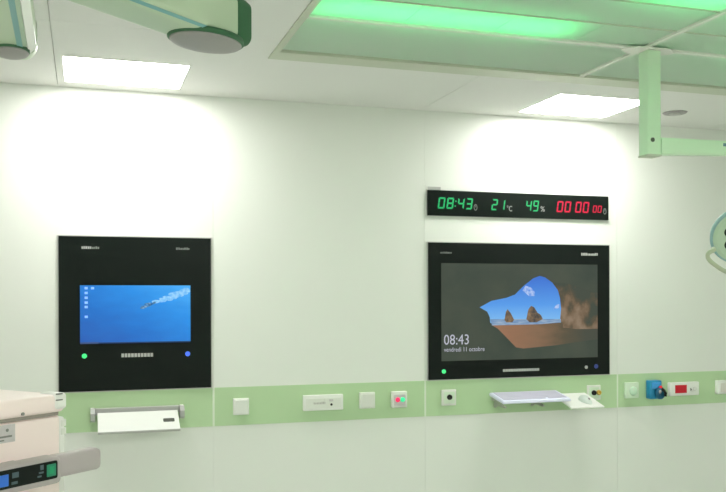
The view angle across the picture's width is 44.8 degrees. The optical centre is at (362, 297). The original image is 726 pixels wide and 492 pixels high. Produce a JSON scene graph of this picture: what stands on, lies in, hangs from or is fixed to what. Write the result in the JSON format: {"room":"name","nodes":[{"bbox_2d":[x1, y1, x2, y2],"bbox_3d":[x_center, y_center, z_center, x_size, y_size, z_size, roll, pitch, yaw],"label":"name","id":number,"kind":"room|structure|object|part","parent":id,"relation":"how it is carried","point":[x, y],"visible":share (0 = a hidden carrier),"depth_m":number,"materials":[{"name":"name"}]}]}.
{"room":"operating room","nodes":[
{"label":"operating room","id":0,"kind":"room"},
{"bbox_2d":[0,82,725,491],"bbox_3d":[-0.103,0.231,5.291,10.100,2.739,0.150,0,0,-18],"label":"wall","id":1,"kind":"structure","parent":0,"point":[319,226],"depth_m":5.21,"materials":[{"name":"paint"}]},
{"bbox_2d":[57,235,211,392],"bbox_3d":[-1.244,0.088,4.841,0.822,0.849,0.018,0,0,-18],"label":"panel","id":2,"kind":"object","parent":1,"relation":"attached to","point":[135,312],"visible":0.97,"depth_m":4.83,"materials":[{"name":"black glass"}]},
{"bbox_2d":[90,404,184,434],"bbox_3d":[-1.211,0.657,4.753,0.496,0.120,0.198,0,0,-18],"label":"keyboard tray","id":3,"kind":"object","parent":1,"relation":"attached to","point":[142,419],"visible":1,"depth_m":4.74,"materials":[{"name":"grey plastic"}]},
{"bbox_2d":[233,398,248,414],"bbox_3d":[-0.693,0.620,5.005,0.090,0.094,0.030,0,0,-18],"label":"light switch","id":4,"kind":"object","parent":1,"relation":"attached to","point":[240,405],"visible":1,"depth_m":4.99,"materials":[{"name":"white plastic"}]},
{"bbox_2d":[303,394,342,410],"bbox_3d":[-0.233,0.614,5.150,0.241,0.091,0.031,0,0,-18],"label":"outlet box","id":5,"kind":"object","parent":1,"relation":"attached to","point":[324,401],"visible":1,"depth_m":5.14,"materials":[{"name":"white plastic"}]},
{"bbox_2d":[359,392,374,408],"bbox_3d":[0.025,0.612,5.233,0.097,0.096,0.030,0,0,-18],"label":"light switch","id":6,"kind":"object","parent":1,"relation":"attached to","point":[366,399],"visible":1,"depth_m":5.22,"materials":[{"name":"white plastic"}]},
{"bbox_2d":[58,371,725,432],"bbox_3d":[-0.079,0.617,5.218,9.788,0.217,0.004,0,0,-18],"label":"trim","id":7,"kind":"structure","parent":1,"relation":"attached to","point":[204,407],"depth_m":5.25,"materials":[{"name":"green paint"}]},
{"bbox_2d":[391,391,406,407],"bbox_3d":[0.218,0.612,5.288,0.096,0.097,0.041,0,0,-18],"label":"box","id":8,"kind":"object","parent":1,"relation":"attached to","point":[398,398],"visible":1,"depth_m":5.28,"materials":[{"name":"white plastic"}]},
{"bbox_2d":[441,389,455,405],"bbox_3d":[0.528,0.614,5.395,0.096,0.097,0.025,0,0,-18],"label":"socket plate","id":9,"kind":"object","parent":1,"relation":"attached to","point":[448,397],"visible":1,"depth_m":5.39,"materials":[{"name":"white plastic"}]},
{"bbox_2d":[427,186,608,219],"bbox_3d":[0.996,-0.590,5.552,1.265,0.177,0.018,0,0,-18],"label":"wall clock","id":10,"kind":"object","parent":1,"relation":"attached to","point":[440,202],"visible":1,"depth_m":5.53,"materials":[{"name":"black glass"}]},
{"bbox_2d":[427,241,609,380],"bbox_3d":[1.001,0.082,5.553,1.279,0.849,0.018,0,0,-18],"label":"panel","id":11,"kind":"object","parent":1,"relation":"attached to","point":[495,310],"visible":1,"depth_m":5.54,"materials":[{"name":"black glass"}]},
{"bbox_2d":[490,393,604,408],"bbox_3d":[1.139,0.648,5.468,0.667,0.079,0.256,0,0,-18],"label":"shelf","id":12,"kind":"object","parent":1,"relation":"attached to","point":[574,403],"visible":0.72,"depth_m":5.46,"materials":[{"name":"white plastic"}]},
{"bbox_2d":[489,390,570,403],"bbox_3d":[1.030,0.612,5.432,0.462,0.052,0.194,0,0,-18],"label":"keyboard","id":13,"kind":"object","parent":12,"relation":"on","point":[546,395],"visible":1,"depth_m":5.39,"materials":[{"name":"white plastic"}]},
{"bbox_2d":[578,395,591,404],"bbox_3d":[1.390,0.636,5.504,0.066,0.054,0.108,0,0,-26],"label":"computer mouse","id":14,"kind":"object","parent":12,"relation":"on","point":[585,399],"visible":1,"depth_m":5.48,"materials":[{"name":"white plastic"}]},
{"bbox_2d":[587,385,601,399],"bbox_3d":[1.498,0.617,5.702,0.098,0.096,0.025,0,0,-18],"label":"socket plate","id":15,"kind":"object","parent":1,"relation":"attached to","point":[594,391],"visible":0.94,"depth_m":5.70,"materials":[{"name":"white plastic"}]},
{"bbox_2d":[624,382,638,397],"bbox_3d":[1.765,0.610,5.785,0.102,0.104,0.030,0,0,-18],"label":"thermostat","id":16,"kind":"object","parent":1,"relation":"attached to","point":[631,389],"visible":1,"depth_m":5.77,"materials":[{"name":"white plastic"}]},
{"bbox_2d":[646,380,666,398],"bbox_3d":[1.940,0.610,5.807,0.110,0.124,0.093,0,0,-18],"label":"box","id":17,"kind":"object","parent":1,"relation":"attached to","point":[654,389],"visible":1,"depth_m":5.79,"materials":[{"name":"blue plastic"}]},
{"bbox_3d":[1.933,0.579,5.798,0.070,0.042,0.010,0,0,-18],"label":"lid","id":18,"kind":"part","parent":17,"relation":"part of","materials":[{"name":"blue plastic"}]},
{"bbox_2d":[667,381,698,395],"bbox_3d":[2.148,0.612,5.905,0.232,0.090,0.032,0,0,-18],"label":"display box","id":19,"kind":"object","parent":1,"relation":"attached to","point":[673,388],"visible":1,"depth_m":5.89,"materials":[{"name":"white plastic"}]},
{"bbox_2d":[715,380,725,393],"bbox_3d":[2.520,0.610,6.022,0.248,0.092,0.034,0,0,-18],"label":"outlet box","id":20,"kind":"object","parent":1,"relation":"attached to","point":[720,385],"visible":1,"depth_m":5.98,"materials":[{"name":"white plastic"}]},
{"bbox_2d":[0,0,725,129],"bbox_3d":[1.056,-1.172,1.621,10.100,0.060,7.950,0,0,-18],"label":"ceiling","id":21,"kind":"structure","parent":0,"point":[64,27],"depth_m":4.58,"materials":[{"name":"paint"}]},
{"bbox_2d":[0,0,36,59],"bbox_3d":[-0.730,-0.895,1.719,0.240,0.484,1.636,0,0,-19],"label":"pendant","id":22,"kind":"object","parent":21,"relation":"hanging from","point":[18,25],"visible":1,"depth_m":2.23,"materials":[{"name":"green metal"}]},
{"bbox_2d":[62,55,189,88],"bbox_3d":[-1.203,-1.133,4.453,0.594,0.005,0.496,0,0,-18],"label":"recessed light","id":23,"kind":"object","parent":21,"relation":"in","point":[75,68],"visible":1,"depth_m":4.42,"materials":[{"name":"white plastic"}]},
{"bbox_2d":[68,0,251,53],"bbox_3d":[-0.842,-0.924,1.873,0.240,0.425,1.736,0,0,32],"label":"pendant","id":24,"kind":"object","parent":21,"relation":"hanging from","point":[204,26],"visible":1,"depth_m":2.39,"materials":[{"name":"green metal"}]},
{"bbox_2d":[268,0,725,273],"bbox_3d":[1.486,-0.756,3.422,3.235,1.334,2.605,0,0,-18],"label":"light","id":25,"kind":"object","parent":21,"relation":"attached to","point":[651,143],"depth_m":3.97,"materials":[{"name":"green metal"}]},
{"bbox_3d":[0.008,-1.147,3.507,0.407,0.003,0.254,0,0,-18],"label":"diffuser panel","id":26,"kind":"part","parent":25,"relation":"part of","materials":[{"name":"green plastic"}]},
{"bbox_3d":[0.450,-1.149,4.056,1.582,0.003,0.512,0,0,-18],"label":"diffuser panel","id":27,"kind":"part","parent":25,"relation":"part of","materials":[{"name":"green plastic"}]},
{"bbox_3d":[0.398,-1.149,3.631,0.408,0.003,0.254,0,0,-18],"label":"diffuser panel","id":28,"kind":"part","parent":25,"relation":"part of","materials":[{"name":"green plastic"}]},
{"bbox_3d":[1.484,-1.278,3.422,3.235,0.290,2.605,0,0,-18],"label":"air canopy","id":29,"kind":"part","parent":25,"relation":"part of","materials":[{"name":"green plastic"}]},
{"bbox_3d":[0.789,-1.150,3.755,0.408,0.003,0.254,0,0,-18],"label":"diffuser panel","id":30,"kind":"part","parent":25,"relation":"part of","materials":[{"name":"green plastic"}]},
{"bbox_3d":[0.648,-1.149,3.432,1.582,0.003,0.264,0,0,-18],"label":"diffuser panel","id":31,"kind":"part","parent":25,"relation":"part of","materials":[{"name":"green plastic"}]},
{"bbox_3d":[1.154,-1.151,3.871,0.353,0.003,0.254,0,0,-18],"label":"diffuser panel","id":32,"kind":"part","parent":25,"relation":"part of","materials":[{"name":"green plastic"}]},
{"bbox_3d":[1.312,-1.135,4.056,0.270,0.006,0.108,0,0,-18],"label":"cross plate","id":33,"kind":"part","parent":25,"relation":"part of","materials":[{"name":"white metal"}]},
{"bbox_3d":[1.963,-1.153,4.535,1.588,0.003,0.512,0,0,-18],"label":"diffuser panel","id":34,"kind":"part","parent":25,"relation":"part of","materials":[{"name":"green plastic"}]},
{"bbox_3d":[0.728,-1.149,3.180,1.582,0.003,0.254,0,0,-18],"label":"diffuser panel","id":35,"kind":"part","parent":25,"relation":"part of","materials":[{"name":"green plastic"}]},
{"bbox_3d":[2.081,-1.153,4.165,1.588,0.003,0.254,0,0,-18],"label":"diffuser panel","id":36,"kind":"part","parent":25,"relation":"part of","materials":[{"name":"green plastic"}]},
{"bbox_3d":[1.770,-0.702,4.202,0.863,0.085,0.056,0,0,-18],"label":"arm","id":37,"kind":"part","parent":25,"relation":"part of","materials":[{"name":"green metal"}]},
{"bbox_3d":[2.161,-1.153,3.912,1.588,0.003,0.264,0,0,-18],"label":"diffuser panel","id":38,"kind":"part","parent":25,"relation":"part of","materials":[{"name":"green plastic"}]},
{"bbox_3d":[1.809,-0.613,4.091,0.708,1.048,0.240,0,0,-43],"label":"surgical lamp","id":39,"kind":"part","parent":25,"relation":"part of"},
{"bbox_3d":[1.640,-0.159,3.921,0.250,0.140,0.085,0,0,0],"label":"handle","id":40,"kind":"part","parent":25,"relation":"part of","materials":[{"name":"green"}]},
{"bbox_3d":[1.724,-0.276,4.000,0.236,0.216,0.104,0,0,12],"label":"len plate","id":41,"kind":"part","parent":25,"relation":"part of","materials":[{"name":"green ceramic"}]},
{"bbox_2d":[518,93,638,117],"bbox_3d":[1.311,-1.140,5.250,0.594,0.005,0.496,0,0,-18],"label":"recessed light","id":42,"kind":"object","parent":21,"relation":"in","point":[559,104],"visible":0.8,"depth_m":5.22,"materials":[{"name":"white plastic"}]},
{"bbox_2d":[662,110,687,115],"bbox_3d":[1.931,-1.136,5.449,0.150,0.016,0.150,0,0,-18],"label":"ceiling vent","id":43,"kind":"object","parent":21,"relation":"in","point":[673,112],"visible":1,"depth_m":5.42,"materials":[{"name":"grey plastic"}]},
{"bbox_3d":[1.064,1.647,1.621,10.100,0.100,7.950,0,0,-18],"label":"floor","id":44,"kind":"structure","parent":0,"visible":0},
{"bbox_2d":[0,390,100,491],"bbox_3d":[-1.092,0.921,2.037,0.644,1.364,0.714,0,0,30],"label":"machine","id":45,"kind":"object","parent":44,"relation":"on","point":[33,458],"visible":1,"depth_m":2.11,"materials":[{"name":"beige plastic"}]},
{"bbox_2d":[0,429,11,441],"bbox_3d":[-0.851,0.324,2.057,0.001,0.029,0.072,0,0,30],"label":"print","id":46,"kind":"object","parent":45,"relation":"attached to","point":[7,430],"depth_m":2.07},
{"bbox_3d":[-0.813,0.400,1.886,0.004,0.042,0.394,0,0,30],"label":"key panel","id":47,"kind":"part","parent":45,"relation":"part of","materials":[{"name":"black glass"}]},
{"bbox_3d":[-1.120,0.265,2.053,0.482,0.044,0.648,0,0,30],"label":"lid","id":48,"kind":"part","parent":45,"relation":"part of","materials":[{"name":"white plastic"}]},
{"bbox_3d":[-0.777,0.522,2.241,0.030,0.440,0.024,0,0,30],"label":"rail","id":49,"kind":"part","parent":45,"relation":"part of","materials":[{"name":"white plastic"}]}
]}

